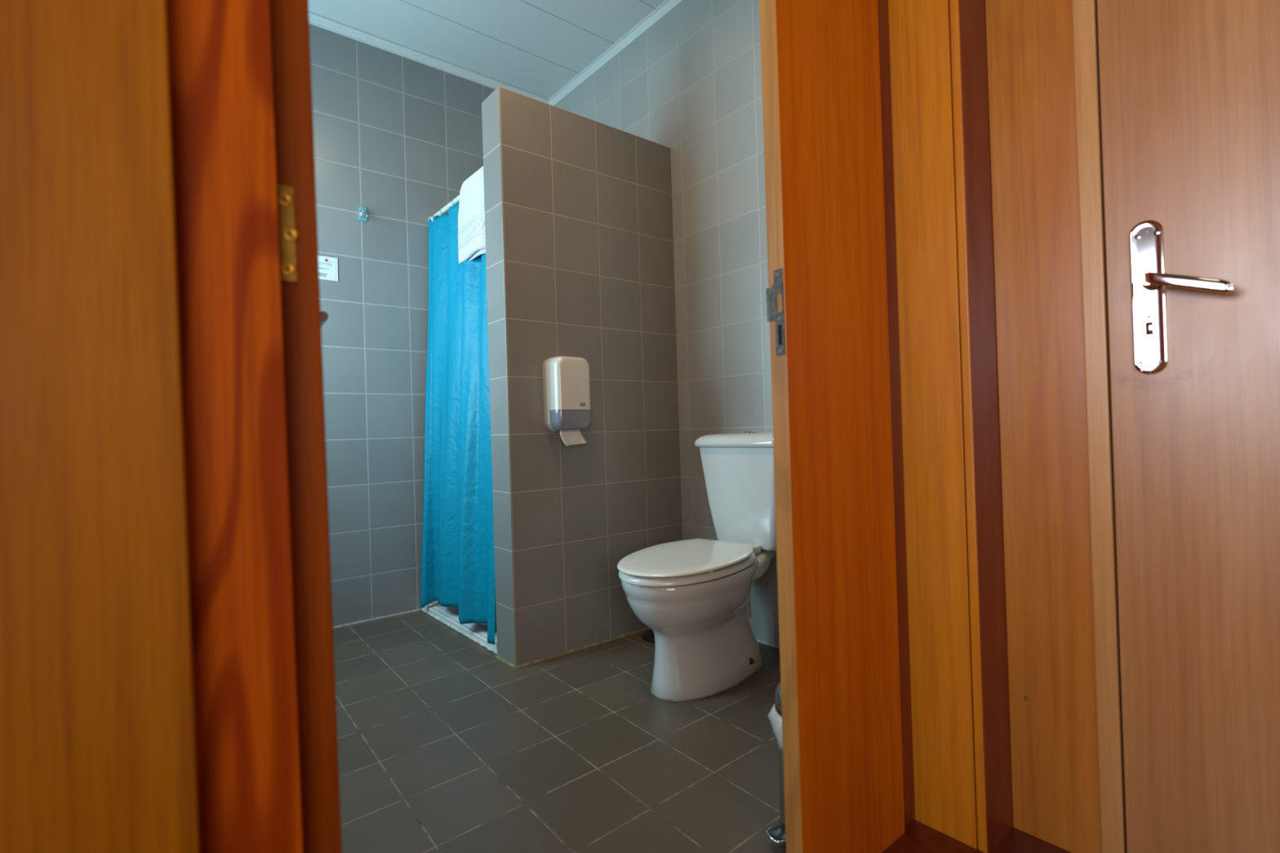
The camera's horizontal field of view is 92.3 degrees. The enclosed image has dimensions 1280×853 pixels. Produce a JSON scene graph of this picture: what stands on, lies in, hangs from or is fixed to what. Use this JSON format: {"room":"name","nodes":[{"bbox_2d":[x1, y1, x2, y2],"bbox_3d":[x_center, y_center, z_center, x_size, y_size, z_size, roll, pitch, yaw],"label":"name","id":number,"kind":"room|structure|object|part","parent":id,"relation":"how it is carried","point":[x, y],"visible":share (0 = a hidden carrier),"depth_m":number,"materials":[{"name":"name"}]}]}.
{"room":"hallway","nodes":[
{"label":"hallway","id":0,"kind":"room"},
{"bbox_2d":[309,23,495,626],"bbox_3d":[-1.242,-0.474,2.783,2.145,2.660,0.120,-1,0,-39],"label":"wall","id":1,"kind":"structure","parent":0,"point":[398,138],"depth_m":2.76,"materials":[{"name":"tile"}]},
{"bbox_2d":[318,255,337,281],"bbox_3d":[-1.366,-0.676,2.608,0.155,0.100,0.003,-1,0,-39],"label":"notice","id":2,"kind":"object","parent":1,"relation":"attached to","point":[328,266],"visible":0.34,"depth_m":2.63,"materials":[{"name":"white paper"}]},
{"bbox_2d":[358,205,368,221],"bbox_3d":[-1.218,-0.944,2.714,0.036,0.062,0.040,-1,0,-39],"label":"wall hook","id":3,"kind":"object","parent":1,"relation":"attached to","point":[362,211],"visible":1,"depth_m":2.72,"materials":[{"name":"teal"}]},
{"bbox_2d":[308,12,549,104],"bbox_3d":[-1.233,-1.730,2.733,1.945,0.030,0.030,-1,0,-39],"label":"trim","id":4,"kind":"structure","parent":1,"relation":"attached to","point":[315,20],"depth_m":2.87,"materials":[{"name":"white plastic"}]},
{"bbox_2d":[429,195,459,220],"bbox_3d":[-0.737,-0.989,2.608,0.029,0.029,0.811,-1,0,-39],"label":"rail","id":5,"kind":"object","parent":1,"relation":"attached to","point":[455,201],"visible":0.28,"depth_m":2.76,"materials":[{"name":"white plastic"}]},
{"bbox_2d":[420,203,495,644],"bbox_3d":[-0.753,-0.093,2.557,0.156,1.797,0.792,-1,0,-39],"label":"shower curtain","id":6,"kind":"object","parent":5,"relation":"hanging from","point":[458,559],"visible":0.86,"depth_m":2.61,"materials":[{"name":"teal fabric"}]},
{"bbox_2d":[457,165,485,263],"bbox_3d":[-0.635,-0.837,2.460,0.115,0.355,0.291,-1,0,-39],"label":"towel","id":7,"kind":"object","parent":5,"relation":"hanging from","point":[471,213],"visible":0.59,"depth_m":2.42,"materials":[{"name":"white fabric"}]},
{"bbox_2d":[308,0,665,99],"bbox_3d":[-0.564,-1.801,1.911,1.945,0.060,2.151,-1,0,-39],"label":"ceiling","id":8,"kind":"structure","parent":0,"point":[537,47],"depth_m":2.73,"materials":[{"name":"white plastic"}]},
{"bbox_2d":[481,86,682,666],"bbox_3d":[-0.192,-0.178,2.414,0.795,2.000,0.138,-1,0,-39],"label":"wall partition","id":9,"kind":"structure","parent":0,"point":[579,214],"depth_m":2.29,"materials":[{"name":"tile"}]},
{"bbox_2d":[542,355,591,431],"bbox_3d":[-0.257,-0.116,2.205,0.147,0.268,0.100,-1,0,-39],"label":"dispenser","id":10,"kind":"object","parent":9,"relation":"attached to","point":[566,380],"visible":1,"depth_m":2.16,"materials":[{"name":"plastic"}]},
{"bbox_2d":[560,431,586,446],"bbox_3d":[-0.238,0.037,2.192,0.104,0.064,0.026,-1,0,-39],"label":"tissue","id":11,"kind":"object","parent":10,"relation":"in","point":[569,437],"visible":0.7,"depth_m":2.20,"materials":[{"name":"paper"}]},
{"bbox_2d":[495,626,650,669],"bbox_3d":[-0.163,0.817,2.405,0.801,0.008,0.148,-1,0,-39],"label":"trim","id":12,"kind":"structure","parent":9,"relation":"attached to","point":[497,657],"depth_m":2.23,"materials":[{"name":"grey tile"}]},
{"bbox_2d":[554,0,779,646],"bbox_3d":[0.275,-0.522,2.556,0.120,2.660,2.151,-1,0,-39],"label":"wall","id":13,"kind":"structure","parent":0,"point":[690,85],"depth_m":2.45,"materials":[{"name":"tile"}]},
{"bbox_2d":[333,608,779,648],"bbox_3d":[-0.417,0.826,2.336,2.900,0.006,0.901,-2,0,9],"label":"trim","id":14,"kind":"structure","parent":13,"relation":"attached to","point":[402,613],"depth_m":2.68,"materials":[{"name":"grey tile"}]},
{"bbox_2d":[548,0,683,106],"bbox_3d":[0.179,-1.775,2.517,0.030,0.030,2.151,-1,0,-39],"label":"trim","id":15,"kind":"structure","parent":13,"relation":"attached to","point":[667,6],"depth_m":2.87,"materials":[{"name":"white plastic"}]},
{"bbox_2d":[333,610,1071,852],"bbox_3d":[-0.284,0.852,0.507,3.800,0.080,4.750,-1,0,-39],"label":"floor","id":16,"kind":"structure","parent":0,"point":[445,746],"depth_m":1.53,"materials":[{"name":"tile"}]},
{"bbox_2d":[420,600,497,654],"bbox_3d":[-0.459,0.818,2.777,0.785,0.032,0.815,-1,0,-39],"label":"shower tray","id":17,"kind":"object","parent":16,"relation":"on","point":[448,615],"visible":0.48,"depth_m":2.54,"materials":[{"name":"ceramic"}]},
{"bbox_2d":[641,629,654,643],"bbox_3d":[0.070,0.664,2.377,0.136,0.300,0.136,-1,0,-39],"label":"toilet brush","id":18,"kind":"object","parent":16,"relation":"on","point":[647,636],"visible":0.23,"depth_m":2.35,"materials":[{"name":"black plastic"}]},
{"bbox_2d":[617,431,776,702],"bbox_3d":[0.203,0.414,2.022,0.696,0.786,0.416,-1,0,-39],"label":"toilet","id":19,"kind":"object","parent":16,"relation":"on","point":[693,595],"visible":0.94,"depth_m":1.90,"materials":[{"name":"ceramic"}]},
{"bbox_3d":[0.142,0.409,1.945,0.505,0.026,0.374,-1,0,-39],"label":"seat lid","id":20,"kind":"part","parent":19,"relation":"part of","materials":[{"name":"plastic"}]},
{"bbox_3d":[0.147,0.432,1.951,0.512,0.034,0.374,-1,0,-39],"label":"seat","id":21,"kind":"part","parent":19,"relation":"part of","materials":[{"name":"plastic"}]},
{"bbox_3d":[0.388,0.046,2.187,0.186,0.047,0.412,-1,0,-39],"label":"cistern lid","id":22,"kind":"part","parent":19,"relation":"part of","materials":[{"name":"ceramic"}]},
{"bbox_2d":[765,682,786,844],"bbox_3d":[0.326,0.648,1.191,0.176,0.301,0.143,-1,0,-39],"label":"pedal bin","id":23,"kind":"object","parent":16,"relation":"on","point":[776,834],"visible":0.22,"depth_m":1.19,"materials":[{"name":"metal"}]},
{"bbox_2d":[768,703,782,752],"bbox_3d":[0.338,0.615,1.200,0.167,0.126,0.166,-1,0,-39],"label":"liner","id":24,"kind":"object","parent":23,"relation":"in","point":[775,719],"visible":0.14,"depth_m":1.18,"materials":[{"name":"white plastic"}]},
{"bbox_3d":[0.336,0.524,1.202,0.140,0.054,0.140,-1,0,-39],"label":"bin lid","id":25,"kind":"part","parent":23,"relation":"part of","materials":[{"name":"metal"}]},
{"bbox_3d":[1.411,-0.590,0.507,0.099,2.700,2.338,-1,0,-39],"label":"wall","id":26,"kind":"structure","parent":0,"visible":0},
{"bbox_2d":[949,0,987,852],"bbox_3d":[0.650,-0.362,1.189,0.133,2.300,0.016,-1,0,-39],"label":"trim","id":27,"kind":"structure","parent":26,"relation":"attached to","point":[953,4],"depth_m":1.14,"materials":[{"name":"orange wood"}]},
{"bbox_2d":[958,0,1013,852],"bbox_3d":[0.657,-0.362,1.183,0.130,2.300,0.002,-1,0,-39],"label":"trim","id":28,"kind":"structure","parent":26,"relation":"attached to","point":[972,18],"depth_m":1.17,"materials":[{"name":"red wood"}]},
{"bbox_2d":[985,0,1101,852],"bbox_3d":[0.766,-0.365,1.175,0.060,2.300,0.148,-1,0,-39],"label":"trim","id":29,"kind":"structure","parent":26,"relation":"attached to","point":[1035,205],"depth_m":1.15,"materials":[{"name":"brown wood"}]},
{"bbox_2d":[1071,0,1127,852],"bbox_3d":[0.820,-0.368,1.107,0.064,2.300,0.033,-1,0,-39],"label":"trim","id":30,"kind":"structure","parent":26,"relation":"attached to","point":[1083,11],"depth_m":1.08,"materials":[{"name":"brown wood"}]},
{"bbox_2d":[1097,0,1279,852],"bbox_3d":[1.072,-0.307,0.745,0.094,2.142,0.837,-1,0,-39],"label":"door","id":31,"kind":"structure","parent":26,"relation":"in","point":[1190,89],"depth_m":0.99,"materials":[{"name":"brown wood"}]},
{"bbox_3d":[0.850,-0.225,0.955,0.013,0.051,0.103,-1,-1,-41],"label":"lever","id":32,"kind":"part","parent":31,"relation":"part of","materials":[{"name":"silver metal"}]},
{"bbox_3d":[0.193,-0.529,1.023,2.185,2.660,0.120,-1,0,-39],"label":"wall","id":33,"kind":"structure","parent":0,"visible":0},
{"bbox_2d":[0,0,199,852],"bbox_3d":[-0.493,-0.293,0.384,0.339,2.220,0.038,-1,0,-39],"label":"door","id":34,"kind":"structure","parent":33,"relation":"attached to","point":[98,745],"depth_m":0.43,"materials":[{"name":"orange wood"}]},
{"bbox_2d":[165,0,302,852],"bbox_3d":[-0.396,-0.270,0.551,0.129,2.170,0.095,-1,0,-39],"label":"trim","id":35,"kind":"structure","parent":33,"relation":"attached to","point":[220,70],"depth_m":0.52,"materials":[{"name":"brown wood"}]},
{"bbox_2d":[269,0,342,852],"bbox_3d":[-0.499,-0.240,0.895,0.118,2.098,0.684,-1,0,-34],"label":"door","id":36,"kind":"structure","parent":33,"relation":"in","point":[303,318],"depth_m":0.60,"materials":[{"name":"brown wood"}]},
{"bbox_3d":[-0.600,-0.188,1.099,0.062,0.018,0.129,-1,0,-34],"label":"lever","id":37,"kind":"part","parent":36,"relation":"part of","materials":[{"name":"metal"}]},
{"bbox_2d":[759,0,904,852],"bbox_3d":[0.347,-0.262,1.118,0.326,2.117,0.036,-1,0,-39],"label":"door","id":38,"kind":"structure","parent":33,"relation":"in","point":[827,312],"depth_m":1.08,"materials":[{"name":"orange wood"}]},
{"bbox_3d":[0.224,-0.188,1.017,0.002,0.141,0.034,-1,0,-39],"label":"strike plate","id":39,"kind":"part","parent":38,"relation":"part of","materials":[{"name":"metal"}]},
{"bbox_2d":[877,0,915,828],"bbox_3d":[0.493,-0.267,1.239,0.052,2.120,0.028,-1,0,-39],"label":"trim","id":40,"kind":"structure","parent":33,"relation":"attached to","point":[882,5],"depth_m":1.23,"materials":[{"name":"red wood"}]},
{"bbox_2d":[888,0,977,848],"bbox_3d":[0.598,-0.360,1.253,0.133,2.300,0.144,-1,0,-39],"label":"trim","id":41,"kind":"structure","parent":33,"relation":"attached to","point":[920,37],"depth_m":1.19,"materials":[{"name":"orange wood"}]}
]}

